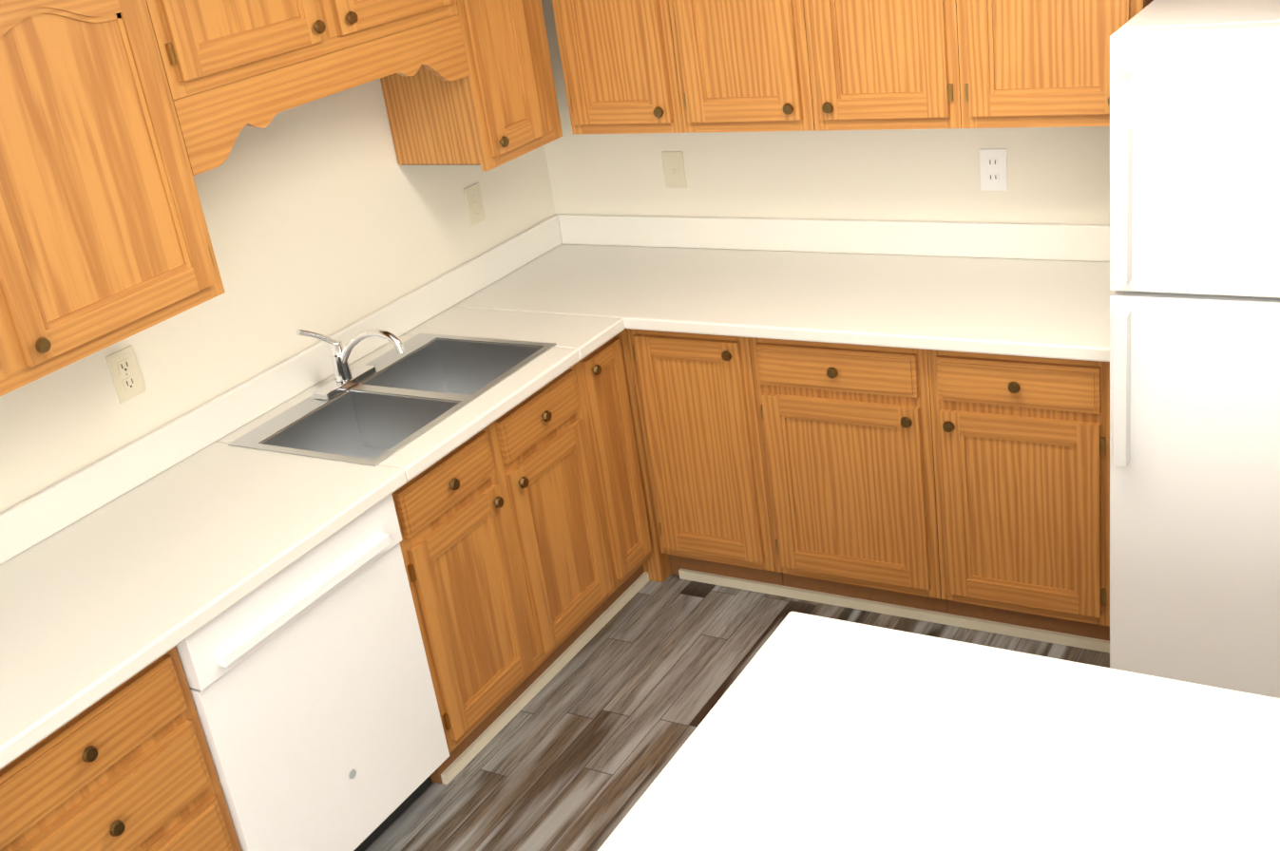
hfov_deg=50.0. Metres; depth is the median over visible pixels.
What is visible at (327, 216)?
wall
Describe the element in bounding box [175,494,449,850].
dishwasher
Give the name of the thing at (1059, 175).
wall
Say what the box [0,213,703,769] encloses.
countertop
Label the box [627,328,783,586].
base cabinet
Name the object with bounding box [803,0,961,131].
upper cabinet
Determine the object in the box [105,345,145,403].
electrical outlet
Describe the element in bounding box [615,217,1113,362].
countertop
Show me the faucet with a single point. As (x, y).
(346, 377)
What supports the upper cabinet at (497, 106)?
attached to the wall at (327, 216)
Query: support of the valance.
attached to the upper cabinet at (204, 45)
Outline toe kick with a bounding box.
[440,568,1109,784]
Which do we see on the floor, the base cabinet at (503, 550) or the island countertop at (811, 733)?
the base cabinet at (503, 550)
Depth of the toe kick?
4.00 m
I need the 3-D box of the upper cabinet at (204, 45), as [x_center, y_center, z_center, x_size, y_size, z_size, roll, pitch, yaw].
[-0.891,-1.067,3.341,0.366,0.325,1.020,6,28,30]
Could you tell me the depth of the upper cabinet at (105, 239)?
2.77 m
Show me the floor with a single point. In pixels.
(580, 750)
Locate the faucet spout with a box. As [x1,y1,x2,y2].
[341,328,404,363]
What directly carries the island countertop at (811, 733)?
on the kitchen island
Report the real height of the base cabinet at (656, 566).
0.883 m
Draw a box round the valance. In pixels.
[172,14,469,175]
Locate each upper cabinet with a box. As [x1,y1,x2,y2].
[0,0,225,396]
[145,0,458,100]
[380,0,562,171]
[552,0,684,134]
[668,0,814,133]
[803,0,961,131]
[956,0,1153,128]
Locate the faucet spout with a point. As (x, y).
(358, 337)
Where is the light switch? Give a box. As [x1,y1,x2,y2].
[661,151,687,188]
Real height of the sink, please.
0.174 m
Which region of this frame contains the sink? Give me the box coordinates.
[228,333,556,466]
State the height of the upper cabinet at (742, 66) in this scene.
0.760 m
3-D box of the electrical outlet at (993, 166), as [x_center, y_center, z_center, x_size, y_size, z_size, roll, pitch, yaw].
[1.010,-0.730,3.924,0.076,0.120,0.008,6,28,30]
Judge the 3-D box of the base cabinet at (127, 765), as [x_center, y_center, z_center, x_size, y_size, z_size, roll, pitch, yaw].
[-1.241,0.898,2.850,0.636,0.883,0.526,6,28,30]
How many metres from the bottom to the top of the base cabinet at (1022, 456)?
0.883 m
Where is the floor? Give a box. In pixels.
[363,573,1109,850]
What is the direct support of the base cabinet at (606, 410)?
on the floor
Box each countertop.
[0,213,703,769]
[597,611,1279,850]
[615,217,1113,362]
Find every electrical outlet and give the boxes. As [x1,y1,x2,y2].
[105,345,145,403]
[463,182,485,226]
[979,149,1007,191]
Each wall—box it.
[0,78,555,513]
[541,0,1109,225]
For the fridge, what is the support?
on the floor
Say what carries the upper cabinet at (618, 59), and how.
attached to the wall at (1059, 175)
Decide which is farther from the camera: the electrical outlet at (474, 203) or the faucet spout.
the electrical outlet at (474, 203)
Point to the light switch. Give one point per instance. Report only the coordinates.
(674, 169)
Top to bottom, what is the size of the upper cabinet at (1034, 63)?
0.760 m
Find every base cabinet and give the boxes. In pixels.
[0,646,241,850]
[391,364,612,783]
[574,333,652,611]
[618,328,671,582]
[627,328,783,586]
[748,337,948,613]
[927,349,1109,641]
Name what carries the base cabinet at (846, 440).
on the floor
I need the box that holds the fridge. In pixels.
[1109,0,1279,698]

